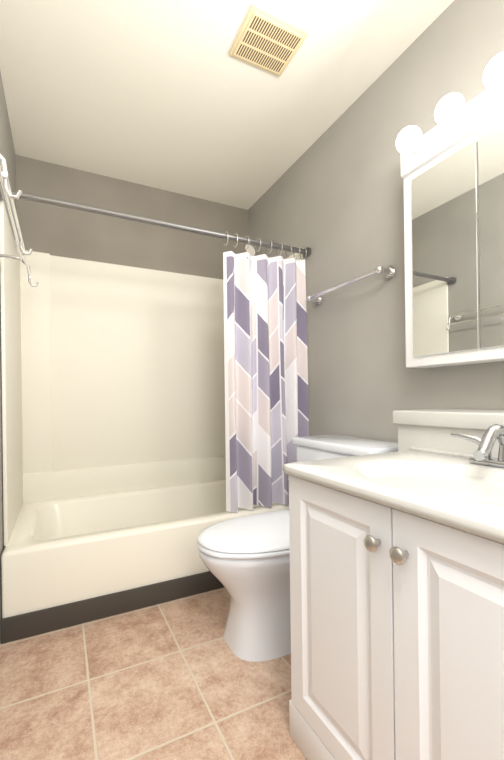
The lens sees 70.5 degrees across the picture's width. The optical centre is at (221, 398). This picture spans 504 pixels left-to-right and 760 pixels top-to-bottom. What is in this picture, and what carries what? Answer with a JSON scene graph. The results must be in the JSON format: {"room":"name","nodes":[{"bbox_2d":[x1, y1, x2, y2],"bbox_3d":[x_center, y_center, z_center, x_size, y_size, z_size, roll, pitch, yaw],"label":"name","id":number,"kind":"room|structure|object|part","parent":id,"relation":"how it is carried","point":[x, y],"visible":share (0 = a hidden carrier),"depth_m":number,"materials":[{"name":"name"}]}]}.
{"room":"bathroom","nodes":[
{"label":"bathroom","id":0,"kind":"room"},
{"bbox_2d":[0,72,15,642],"bbox_3d":[-0.505,-0.245,0.457,0.100,2.343,3.448,-1,0,-25],"label":"wall","id":1,"kind":"structure","parent":0,"point":[7,151],"depth_m":1.55,"materials":[{"name":"grey paint"}]},
{"bbox_2d":[0,154,37,286],"bbox_3d":[-0.660,-0.516,1.087,0.142,0.134,0.732,-1,0,-25],"label":"towel rail","id":2,"kind":"object","parent":1,"relation":"attached to","point":[8,197],"visible":1,"depth_m":1.01,"materials":[{"name":"silver metal"}]},
{"bbox_3d":[-0.527,-0.530,0.774,0.107,0.069,0.013,-1,0,-25],"label":"arm","id":3,"kind":"part","parent":2,"relation":"part of"},
{"bbox_3d":[-0.810,-0.526,1.392,0.107,0.069,0.013,-1,0,-25],"label":"arm","id":4,"kind":"part","parent":2,"relation":"part of"},
{"bbox_2d":[0,190,310,256],"bbox_3d":[-0.196,-0.830,1.718,1.518,0.052,0.052,-1,0,-25],"label":"curtain rod","id":5,"kind":"object","parent":1,"relation":"attached to","point":[95,210],"visible":0.77,"depth_m":1.64,"materials":[{"name":"grey metal"}]},
{"bbox_2d":[223,231,308,512],"bbox_3d":[0.251,-0.144,1.914,0.514,1.430,0.090,-1,0,-25],"label":"shower curtain","id":6,"kind":"object","parent":5,"relation":"hanging from","point":[266,371],"visible":0.92,"depth_m":1.90,"materials":[{"name":"fabric"}]},
{"bbox_2d":[15,155,247,278],"bbox_3d":[-0.503,-0.245,2.408,1.724,2.343,0.100,-1,0,-25],"label":"wall","id":7,"kind":"structure","parent":0,"point":[60,231],"depth_m":2.29,"materials":[{"name":"grey paint"}]},
{"bbox_2d":[0,587,305,759],"bbox_3d":[0.249,0.967,0.794,1.724,0.100,3.648,-1,0,-25],"label":"floor","id":8,"kind":"structure","parent":0,"point":[177,679],"depth_m":1.12,"materials":[{"name":"tile"}]},
{"bbox_2d":[0,571,223,643],"bbox_3d":[-0.150,0.875,1.663,1.518,0.094,0.008,-1,0,-25],"label":"baseboard","id":9,"kind":"structure","parent":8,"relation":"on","point":[25,625],"depth_m":1.50,"materials":[{"name":"grey plastic"}]},
{"bbox_2d":[0,199,303,618],"bbox_3d":[-0.322,-0.055,2.016,1.518,1.958,0.758,-1,0,-25],"label":"bathtub","id":10,"kind":"object","parent":8,"relation":"on","point":[113,429],"visible":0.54,"depth_m":2.16,"materials":[{"name":"white plastic"}]},
{"bbox_2d":[197,435,397,661],"bbox_3d":[0.301,0.553,1.458,0.849,0.731,0.494,-1,0,-25],"label":"toilet","id":11,"kind":"object","parent":8,"relation":"on","point":[245,560],"visible":0.58,"depth_m":1.27,"materials":[{"name":"white ceramic"}]},
{"bbox_3d":[0.178,0.509,1.391,0.567,0.024,0.352,-1,0,-25],"label":"lid","id":12,"kind":"part","parent":11,"relation":"part of","materials":[{"name":"white plastic"}]},
{"bbox_3d":[0.227,0.729,1.412,0.666,0.376,0.340,-1,0,-25],"label":"bowl","id":13,"kind":"part","parent":11,"relation":"part of","materials":[{"name":"white ceramic"}]},
{"bbox_3d":[0.563,0.204,1.580,0.262,0.038,0.494,-1,0,-25],"label":"tank lid","id":14,"kind":"part","parent":11,"relation":"part of","materials":[{"name":"white ceramic"}]},
{"bbox_2d":[282,409,503,759],"bbox_3d":[0.644,0.476,0.809,0.776,0.872,0.825,-1,0,-25],"label":"bathroom vanity","id":15,"kind":"object","parent":8,"relation":"on","point":[397,599],"visible":1,"depth_m":0.70,"materials":[{"name":"white wood"}]},
{"bbox_3d":[0.260,0.511,0.814,0.018,0.612,0.324,-1,0,-25],"label":"door","id":16,"kind":"part","parent":15,"relation":"part of","materials":[{"name":"white wood"}]},
{"bbox_3d":[0.284,0.276,0.679,0.017,0.031,0.031,-1,0,-25],"label":"knob","id":17,"kind":"part","parent":15,"relation":"part of","materials":[{"name":"silver metal"}]},
{"bbox_3d":[0.296,0.276,0.684,0.017,0.011,0.011,-1,0,-25],"label":"knob stem","id":18,"kind":"part","parent":15,"relation":"part of","materials":[{"name":"silver metal"}]},
{"bbox_3d":[0.309,0.276,0.625,0.017,0.031,0.031,-1,0,-25],"label":"knob","id":19,"kind":"part","parent":15,"relation":"part of","materials":[{"name":"silver metal"}]},
{"bbox_3d":[0.321,0.276,0.631,0.017,0.011,0.011,-1,0,-25],"label":"knob stem","id":20,"kind":"part","parent":15,"relation":"part of","materials":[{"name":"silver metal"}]},
{"bbox_3d":[0.408,0.509,0.489,0.018,0.612,0.382,-1,0,-25],"label":"door","id":21,"kind":"part","parent":15,"relation":"part of","materials":[{"name":"white wood"}]},
{"bbox_2d":[450,423,503,473],"bbox_3d":[0.664,0.115,0.857,0.149,0.109,0.261,-1,0,-25],"label":"faucet","id":22,"kind":"object","parent":15,"relation":"on","point":[482,462],"depth_m":0.87,"materials":[{"name":"silver metal"}]},
{"bbox_2d":[0,0,453,209],"bbox_3d":[0.218,-1.476,0.794,1.724,0.100,3.648,-1,0,-25],"label":"ceiling","id":23,"kind":"structure","parent":0,"point":[172,96],"depth_m":1.60,"materials":[{"name":"white paint"}]},
{"bbox_2d":[229,4,308,76],"bbox_3d":[0.183,-1.417,1.419,0.250,0.016,0.202,-1,0,-25],"label":"ceiling vent","id":24,"kind":"object","parent":23,"relation":"in","point":[267,41],"visible":1,"depth_m":1.40,"materials":[{"name":"beige plastic"}]},
{"bbox_2d":[248,0,503,441],"bbox_3d":[0.972,-0.264,1.131,0.100,2.343,3.448,-1,0,-25],"label":"wall","id":25,"kind":"structure","parent":0,"point":[332,197],"depth_m":1.62,"materials":[{"name":"grey paint"}]},
{"bbox_2d":[306,266,396,304],"bbox_3d":[0.594,-0.544,1.721,0.086,0.052,0.515,-1,0,-25],"label":"towel rail","id":26,"kind":"object","parent":25,"relation":"attached to","point":[389,272],"visible":1,"depth_m":1.61,"materials":[{"name":"silver metal"}]},
{"bbox_3d":[0.499,-0.542,1.932,0.062,0.032,0.032,-1,0,-25],"label":"post","id":27,"kind":"part","parent":26,"relation":"part of","materials":[{"name":"silver metal"}]},
{"bbox_3d":[0.691,-0.545,1.511,0.062,0.032,0.032,-1,0,-25],"label":"post","id":28,"kind":"part","parent":26,"relation":"part of","materials":[{"name":"silver metal"}]},
{"bbox_2d":[396,52,503,367],"bbox_3d":[0.851,-0.542,1.013,0.206,0.843,0.750,-1,0,-25],"label":"upper cabinet","id":29,"kind":"object","parent":25,"relation":"attached to","point":[452,168],"visible":1,"depth_m":1.16,"materials":[{"name":"white wood"}]},
{"bbox_3d":[0.664,-0.921,1.262,0.082,0.082,0.082,-1,0,-25],"label":"bulb","id":30,"kind":"part","parent":29,"relation":"part of","materials":[{"name":"white glass"}]},
{"bbox_2d":[409,139,421,152],"bbox_3d":[0.696,-0.909,1.277,0.018,0.036,0.036,-1,0,-25],"label":"socket","id":31,"kind":"object","parent":29,"relation":"attached to","point":[418,149],"depth_m":1.27,"materials":[{"name":"white"}]},
{"bbox_2d":[411,139,479,356],"bbox_3d":[0.754,-0.484,1.213,0.008,0.656,0.224,-1,0,-25],"label":"mirror","id":32,"kind":"object","parent":29,"relation":"attached to","point":[445,194],"depth_m":1.20,"materials":[{"name":"clear glass"}]},
{"bbox_3d":[0.724,-0.921,1.131,0.082,0.082,0.082,-1,0,-25],"label":"bulb","id":33,"kind":"part","parent":29,"relation":"part of","materials":[{"name":"white glass"}]},
{"bbox_2d":[449,109,463,124],"bbox_3d":[0.756,-0.910,1.145,0.018,0.036,0.036,-1,0,-25],"label":"socket","id":34,"kind":"object","parent":29,"relation":"attached to","point":[460,120],"depth_m":1.14,"materials":[{"name":"white"}]},
{"bbox_2d":[477,79,503,348],"bbox_3d":[0.849,-0.485,1.005,0.008,0.656,0.224,-1,0,-25],"label":"mirror","id":35,"kind":"object","parent":29,"relation":"attached to","point":[490,142],"depth_m":1.07,"materials":[{"name":"clear glass"}]},
{"bbox_3d":[0.785,-0.922,0.999,0.082,0.082,0.082,-1,0,-25],"label":"bulb","id":36,"kind":"part","parent":29,"relation":"part of","materials":[{"name":"white glass"}]}
]}

